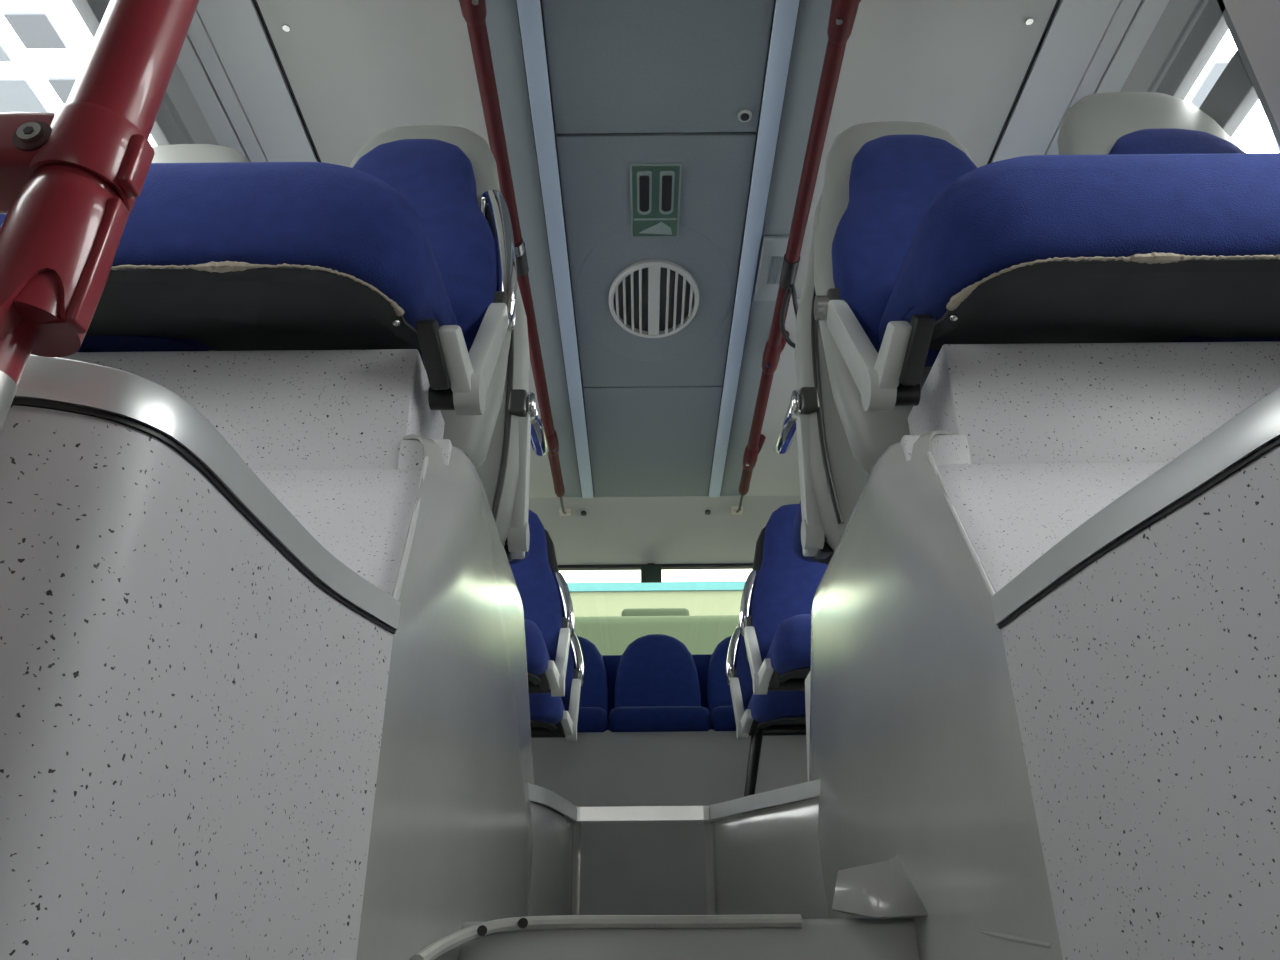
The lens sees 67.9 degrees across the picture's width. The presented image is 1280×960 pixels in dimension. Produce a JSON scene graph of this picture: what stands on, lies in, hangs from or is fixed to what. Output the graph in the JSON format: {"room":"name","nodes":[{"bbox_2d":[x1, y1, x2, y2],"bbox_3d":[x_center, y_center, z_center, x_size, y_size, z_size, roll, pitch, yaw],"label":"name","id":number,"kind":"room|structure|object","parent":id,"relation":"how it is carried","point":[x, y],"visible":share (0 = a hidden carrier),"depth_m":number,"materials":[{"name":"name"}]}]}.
{"room":"bus interior","nodes":[
{"label":"bus interior","id":0,"kind":"room"},
{"bbox_2d":[166,63,218,144],"bbox_3d":[-1.175,-1.635,-1.518,0.070,2.750,13.800,-1,-27,0],"label":"wall","id":1,"kind":"structure","parent":0,"point":[178,90],"depth_m":2.43,"materials":[{"name":"grey"}]},
{"bbox_2d":[71,0,194,145],"bbox_3d":[-1.162,-0.468,2.198,0.034,0.950,1.420,-1,-27,0],"label":"window","id":2,"kind":"structure","parent":1,"relation":"in","point":[168,128],"depth_m":2.29,"materials":[{"name":"grey"}]},
{"bbox_2d":[510,509,573,695],"bbox_3d":[-0.709,0.364,3.262,0.954,0.805,0.616,-1,-27,0],"label":"seat","id":3,"kind":"object","parent":1,"relation":"attached to","point":[544,592],"visible":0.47,"depth_m":3.32,"materials":[{"name":"fabric"}]},
{"bbox_2d":[527,672,540,684],"bbox_3d":[-0.512,0.635,3.046,0.406,0.089,0.450,-1,-27,0],"label":"cushion","id":4,"kind":"object","parent":3,"relation":"on","point":[534,678],"depth_m":2.92,"materials":[{"name":"fabric"}]},
{"bbox_2d":[524,619,549,676],"bbox_3d":[-0.502,0.575,3.077,0.428,0.199,0.480,-1,-27,0],"label":"cushion","id":5,"kind":"object","parent":3,"relation":"on","point":[537,644],"depth_m":2.88,"materials":[{"name":"blue fabric"}]},
{"bbox_2d":[529,633,583,740],"bbox_3d":[-0.706,0.655,3.810,0.954,0.805,0.616,-1,-27,0],"label":"seat","id":6,"kind":"object","parent":1,"relation":"attached to","point":[550,716],"visible":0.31,"depth_m":3.57,"materials":[{"name":"fabric"}]},
{"bbox_2d":[530,720,556,731],"bbox_3d":[-0.510,0.926,3.594,0.406,0.089,0.450,-1,-27,0],"label":"cushion","id":7,"kind":"object","parent":6,"relation":"on","point":[536,725],"depth_m":3.45,"materials":[{"name":"fabric"}]},
{"bbox_2d":[529,693,564,724],"bbox_3d":[-0.499,0.866,3.625,0.428,0.199,0.480,-1,-27,0],"label":"cushion","id":8,"kind":"object","parent":6,"relation":"on","point":[545,709],"depth_m":3.40,"materials":[{"name":"blue fabric"}]},
{"bbox_2d":[176,0,1168,564],"bbox_3d":[0.030,-2.756,-0.895,2.600,0.265,13.900,-1,-27,0],"label":"ceiling","id":9,"kind":"structure","parent":0,"point":[632,81],"depth_m":2.61,"materials":[{"name":"grey plastic"}]},
{"bbox_2d":[459,0,570,515],"bbox_3d":[-0.421,-2.176,0.206,0.106,0.144,10.385,-1,-27,0],"label":"handrail","id":10,"kind":"object","parent":9,"relation":"attached to","point":[474,12],"visible":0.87,"depth_m":2.71,"materials":[{"name":"red metal"}]},
{"bbox_2d":[516,0,593,497],"bbox_3d":[-0.288,-2.910,-1.067,0.064,0.042,13.150,-1,-27,0],"label":"ceiling light","id":11,"kind":"object","parent":9,"relation":"attached to","point":[530,12],"visible":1,"depth_m":2.93,"materials":[{"name":"blue"}]},
{"bbox_2d":[576,223,731,360],"bbox_3d":[0.049,-0.634,3.355,0.558,0.027,0.800,-1,-27,0],"label":"ceiling vent","id":12,"kind":"object","parent":9,"relation":"in","point":[640,298],"visible":1,"depth_m":3.32,"materials":[{"name":"grey plastic"}]},
{"bbox_2d":[630,163,681,236],"bbox_3d":[0.047,-0.855,2.929,0.152,0.018,0.312,-1,-27,0],"label":"sign","id":13,"kind":"object","parent":9,"relation":"attached to","point":[655,188],"visible":1,"depth_m":2.91,"materials":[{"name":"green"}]},
{"bbox_2d":[708,0,799,496],"bbox_3d":[0.346,-2.916,-1.067,0.064,0.042,13.150,-1,-27,0],"label":"ceiling light","id":14,"kind":"object","parent":9,"relation":"attached to","point":[785,12],"visible":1,"depth_m":2.94,"materials":[{"name":"blue"}]},
{"bbox_2d":[754,235,788,300],"bbox_3d":[0.447,-0.712,3.213,0.093,0.028,0.320,-1,-27,0],"label":"speaker box","id":15,"kind":"object","parent":9,"relation":"attached to","point":[773,250],"visible":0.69,"depth_m":3.18,"materials":[{"name":"grey plastic"}]},
{"bbox_2d":[731,0,860,513],"bbox_3d":[0.491,-2.187,0.207,0.106,0.139,10.385,-1,-27,0],"label":"handrail","id":16,"kind":"object","parent":9,"relation":"attached to","point":[843,13],"visible":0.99,"depth_m":2.75,"materials":[{"name":"red metal"}]},
{"bbox_2d":[779,253,799,347],"bbox_3d":[0.504,-0.593,3.183,0.079,0.110,0.404,-5,-27,8],"label":"strap","id":17,"kind":"object","parent":16,"relation":"hanging from","point":[789,270],"visible":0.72,"depth_m":3.11,"materials":[{"name":"black plastic"}]},
{"bbox_2d":[1120,0,1279,130],"bbox_3d":[1.255,-1.657,-1.518,0.070,2.750,13.800,-1,-27,0],"label":"wall","id":18,"kind":"structure","parent":0,"point":[1256,23],"depth_m":1.93,"materials":[{"name":"grey"}]},
{"bbox_2d":[739,504,827,694],"bbox_3d":[0.825,0.351,3.262,0.954,0.805,0.616,-1,-27,0],"label":"seat","id":19,"kind":"object","parent":18,"relation":"attached to","point":[780,588],"visible":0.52,"depth_m":3.32,"materials":[{"name":"fabric"}]},
{"bbox_2d":[766,614,810,673],"bbox_3d":[0.622,0.565,3.077,0.428,0.199,0.480,-1,-27,0],"label":"cushion","id":20,"kind":"object","parent":19,"relation":"on","point":[788,650],"depth_m":2.87,"materials":[{"name":"blue fabric"}]},
{"bbox_2d":[778,666,810,682],"bbox_3d":[0.634,0.625,3.046,0.406,0.089,0.450,-1,-27,0],"label":"cushion","id":21,"kind":"object","parent":19,"relation":"on","point":[786,674],"depth_m":2.89,"materials":[{"name":"fabric"}]},
{"bbox_2d":[1147,0,1279,146],"bbox_3d":[1.265,-0.353,2.465,0.034,0.950,1.420,-1,-27,0],"label":"window","id":22,"kind":"structure","parent":18,"relation":"in","point":[1237,89],"depth_m":2.06,"materials":[{"name":"grey"}]},
{"bbox_3d":[0.042,-1.453,-3.570,2.600,0.060,10.320,-1,-27,0],"label":"floor","id":23,"kind":"structure","parent":0,"visible":0},
{"bbox_2d":[0,0,198,430],"bbox_3d":[-0.544,-0.617,0.737,0.688,2.381,0.090,-2,-27,2],"label":"pole","id":24,"kind":"object","parent":23,"relation":"on","point":[72,176],"visible":1,"depth_m":0.47,"materials":[{"name":"red metal"}]},
{"bbox_2d":[23,126,33,133],"bbox_3d":[-0.301,-0.172,0.467,0.005,0.004,0.001,2,-27,1],"label":"bolt","id":25,"kind":"object","parent":24,"relation":"attached to","point":[26,129],"depth_m":0.47,"materials":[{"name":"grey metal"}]},
{"bbox_2d":[0,349,533,959],"bbox_3d":[-0.661,0.403,1.396,0.941,1.162,1.952,-1,-27,0],"label":"platform","id":26,"kind":"object","parent":23,"relation":"on","point":[264,693],"visible":0.98,"depth_m":0.71,"materials":[{"name":"plastic"}]},
{"bbox_2d":[0,126,516,469],"bbox_3d":[-0.719,-0.511,1.786,0.959,1.005,0.641,-1,-27,0],"label":"seat","id":27,"kind":"object","parent":26,"relation":"on","point":[409,244],"visible":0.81,"depth_m":1.44,"materials":[{"name":"fabric"}]},
{"bbox_2d":[0,162,457,328],"bbox_3d":[-0.742,-0.314,1.595,0.832,0.275,0.480,-1,-27,0],"label":"cushion","id":28,"kind":"object","parent":27,"relation":"on","point":[218,245],"depth_m":1.38,"materials":[{"name":"blue fabric"}]},
{"bbox_2d":[85,267,420,351],"bbox_3d":[-0.722,-0.255,1.565,0.730,0.158,0.456,-1,-27,0],"label":"cushion","id":29,"kind":"object","parent":27,"relation":"on","point":[139,309],"depth_m":1.44,"materials":[{"name":"fabric"}]},
{"bbox_2d":[478,282,548,564],"bbox_3d":[-0.711,-0.196,2.416,0.970,0.992,0.641,-1,-27,0],"label":"seat","id":30,"kind":"object","parent":26,"relation":"on","point":[504,473],"visible":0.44,"depth_m":2.10,"materials":[{"name":"plastic"}]},
{"bbox_2d":[509,531,529,564],"bbox_3d":[-0.507,0.044,2.383,0.428,0.199,0.480,-1,-27,0],"label":"cushion","id":31,"kind":"object","parent":30,"relation":"on","point":[514,561],"depth_m":2.51,"materials":[{"name":"grey plastic"}]},
{"bbox_2d":[410,914,919,959],"bbox_3d":[0.058,0.838,1.373,0.582,0.356,1.031,-1,-27,0],"label":"step","id":32,"kind":"structure","parent":23,"relation":"on","point":[758,936],"depth_m":1.17,"materials":[{"name":"grey plastic"}]},
{"bbox_2d":[528,779,829,918],"bbox_3d":[0.061,0.697,1.746,0.662,0.243,0.455,-1,-27,0],"label":"step","id":33,"kind":"structure","parent":32,"relation":"on","point":[759,853],"depth_m":1.87,"materials":[{"name":"plastic"}]},
{"bbox_2d":[832,855,927,917],"bbox_3d":[0.293,0.523,1.222,0.113,0.080,0.145,-1,-27,0],"label":"flap","id":34,"kind":"object","parent":32,"relation":"on","point":[884,889],"visible":0.97,"depth_m":1.19,"materials":[{"name":"grey plastic"}]},
{"bbox_2d":[805,341,1279,959],"bbox_3d":[0.778,0.378,1.373,0.941,1.162,2.005,-1,-27,0],"label":"platform","id":35,"kind":"object","parent":23,"relation":"on","point":[1042,681],"visible":0.97,"depth_m":0.94,"materials":[{"name":"plastic"}]},
{"bbox_2d":[774,191,868,564],"bbox_3d":[0.817,-0.210,2.416,0.970,0.992,0.641,-1,-27,0],"label":"seat","id":36,"kind":"object","parent":35,"relation":"on","point":[832,482],"visible":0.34,"depth_m":2.11,"materials":[{"name":"plastic"}]},
{"bbox_2d":[792,500,816,561],"bbox_3d":[0.617,0.034,2.383,0.428,0.199,0.480,-1,-27,0],"label":"cushion","id":37,"kind":"object","parent":36,"relation":"on","point":[796,533],"depth_m":2.47,"materials":[{"name":"grey plastic"}]},
{"bbox_2d":[809,551,833,564],"bbox_3d":[0.629,0.093,2.352,0.406,0.089,0.450,-1,-27,0],"label":"cushion","id":38,"kind":"object","parent":36,"relation":"on","point":[811,558],"depth_m":2.49,"materials":[{"name":"fabric"}]},
{"bbox_2d":[978,931,1050,948],"bbox_3d":[0.359,0.460,0.959,0.008,0.031,0.271,0,-27,-1],"label":"trim strip","id":39,"kind":"object","parent":35,"relation":"attached to","point":[1011,938],"depth_m":0.90,"materials":[{"name":"plastic"}]},
{"bbox_2d":[814,92,1279,473],"bbox_3d":[0.819,-0.524,1.786,0.961,1.005,0.641,-1,-27,0],"label":"seat","id":40,"kind":"object","parent":35,"relation":"on","point":[1149,223],"visible":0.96,"depth_m":1.44,"materials":[{"name":"fabric"}]},
{"bbox_2d":[878,153,1279,341],"bbox_3d":[0.846,-0.328,1.595,0.832,0.275,0.480,-1,-27,0],"label":"cushion","id":41,"kind":"object","parent":40,"relation":"on","point":[1107,247],"depth_m":1.38,"materials":[{"name":"blue fabric"}]},
{"bbox_2d":[929,258,1279,349],"bbox_3d":[0.828,-0.269,1.565,0.730,0.158,0.456,-1,-27,0],"label":"cushion","id":42,"kind":"object","parent":40,"relation":"on","point":[982,300],"depth_m":1.40,"materials":[{"name":"plastic"}]},
{"bbox_3d":[0.067,1.337,3.191,2.500,0.060,2.700,-1,-27,0],"label":"floor","id":43,"kind":"structure","parent":0,"visible":0},
{"bbox_2d":[531,634,807,806],"bbox_3d":[0.066,1.198,4.295,2.300,1.190,0.580,-1,-27,0],"label":"bench","id":44,"kind":"object","parent":43,"relation":"on","point":[656,724],"visible":0.27,"depth_m":4.05,"materials":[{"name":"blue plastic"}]},
{"bbox_2d":[577,707,608,732],"bbox_3d":[-0.360,1.115,4.260,0.440,0.114,0.440,-1,-27,0],"label":"cushion","id":45,"kind":"object","parent":44,"relation":"on","point":[590,719],"depth_m":4.06,"materials":[{"name":"blue fabric"}]},
{"bbox_2d":[609,706,710,731],"bbox_3d":[0.085,1.111,4.260,0.440,0.114,0.440,-1,-27,0],"label":"cushion","id":46,"kind":"object","parent":44,"relation":"on","point":[659,718],"depth_m":4.06,"materials":[{"name":"blue fabric"}]},
{"bbox_2d":[710,706,735,730],"bbox_3d":[0.530,1.107,4.260,0.440,0.114,0.440,-1,-27,0],"label":"cushion","id":47,"kind":"object","parent":44,"relation":"on","point":[722,717],"depth_m":4.06,"materials":[{"name":"blue fabric"}]},
{"bbox_2d":[726,615,805,796],"bbox_3d":[0.800,0.847,3.705,1.014,1.267,0.616,-1,-27,0],"label":"seat","id":48,"kind":"object","parent":43,"relation":"on","point":[776,713],"visible":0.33,"depth_m":3.53,"materials":[{"name":"fabric"}]},
{"bbox_2d":[747,691,805,722],"bbox_3d":[0.625,0.856,3.625,0.428,0.199,0.480,-1,-27,0],"label":"cushion","id":49,"kind":"object","parent":48,"relation":"on","point":[776,706],"depth_m":3.39,"materials":[{"name":"blue fabric"}]},
{"bbox_2d":[757,717,805,729],"bbox_3d":[0.636,0.916,3.594,0.406,0.089,0.450,-1,-27,0],"label":"cushion","id":50,"kind":"object","parent":48,"relation":"on","point":[763,723],"depth_m":3.44,"materials":[{"name":"fabric"}]},
{"bbox_3d":[0.065,1.131,4.800,2.500,1.950,0.060,-1,-27,0],"label":"wall","id":51,"kind":"structure","parent":0,"visible":0},
{"bbox_2d":[558,563,752,570],"bbox_3d":[0.061,0.700,5.000,2.080,0.560,0.047,-1,-27,0],"label":"window","id":52,"kind":"structure","parent":51,"relation":"in","point":[729,565],"depth_m":5.10,"materials":[{"name":"black glass"}]},
{"bbox_2d":[641,563,661,582],"bbox_3d":[0.059,0.498,5.055,0.110,0.110,0.038,-1,-27,0],"label":"sign","id":53,"kind":"object","parent":52,"relation":"attached to","point":[650,573],"visible":1,"depth_m":5.04,"materials":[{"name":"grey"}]},
{"label":"outside","id":54,"kind":"structure","parent":0,"visible":0},
{"bbox_2d":[4,9,67,48],"bbox_3d":[-2.895,-2.161,4.558,0.200,0.040,0.190,-1,-27,0],"label":"window","id":55,"kind":"structure","parent":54,"point":[36,29],"depth_m":4.53,"materials":[{"name":"grey"}]},
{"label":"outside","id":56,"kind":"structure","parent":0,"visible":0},
{"bbox_2d":[0,37,13,61],"bbox_3d":[-3.344,-2.141,4.589,0.480,0.040,0.260,-1,-27,0],"label":"window","id":57,"kind":"structure","parent":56,"point":[5,54],"depth_m":4.66,"materials":[{"name":"grey"}]},
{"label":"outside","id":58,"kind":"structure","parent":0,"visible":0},
{"bbox_2d":[48,75,77,103],"bbox_3d":[-2.893,-1.992,4.887,0.200,0.040,0.190,-1,-27,0],"label":"roof panel","id":59,"kind":"object","parent":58,"point":[62,85],"visible":0.24,"depth_m":4.82,"materials":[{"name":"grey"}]},
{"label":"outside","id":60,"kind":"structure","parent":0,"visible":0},
{"bbox_2d":[0,75,51,111],"bbox_3d":[-3.343,-1.973,4.918,0.480,0.040,0.260,-1,-27,0],"label":"window","id":61,"kind":"structure","parent":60,"point":[17,93],"depth_m":4.89,"materials":[{"name":"grey"}]},
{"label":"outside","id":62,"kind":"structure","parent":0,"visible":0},
{"bbox_3d":[0.082,2.963,4.101,60.000,0.050,70.000,-1,-27,0],"label":"ground","id":63,"kind":"structure","parent":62,"visible":0},
{"bbox_2d":[567,581,745,616],"bbox_3d":[0.107,5.805,18.509,28.000,7.990,0.350,-1,-27,0],"label":"window","id":64,"kind":"structure","parent":63,"relation":"on","point":[712,597],"depth_m":20.07,"materials":[{"name":"grey"}]},
{"bbox_2d":[574,608,738,654],"bbox_3d":[0.095,4.385,11.549,2.500,3.590,7.440,-1,-27,0],"label":"rear wall panel","id":65,"kind":"object","parent":63,"relation":"on","point":[611,635],"visible":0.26,"depth_m":8.94,"materials":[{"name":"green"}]},
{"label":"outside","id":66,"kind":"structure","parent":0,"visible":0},
{"bbox_2d":[1270,126,1279,152],"bbox_3d":[3.398,-1.925,5.043,0.100,0.060,0.687,-22,-34,35],"label":"roof beam","id":67,"kind":"structure","parent":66,"point":[1278,147],"depth_m":5.18,"materials":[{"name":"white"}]},
{"bbox_2d":[1186,57,1231,107],"bbox_3d":[3.043,-1.907,5.170,0.310,0.050,0.900,-1,-27,0],"label":"roof panel","id":68,"kind":"object","parent":67,"relation":"on","point":[1217,65],"visible":0.18,"depth_m":4.86,"materials":[{"name":"grey"}]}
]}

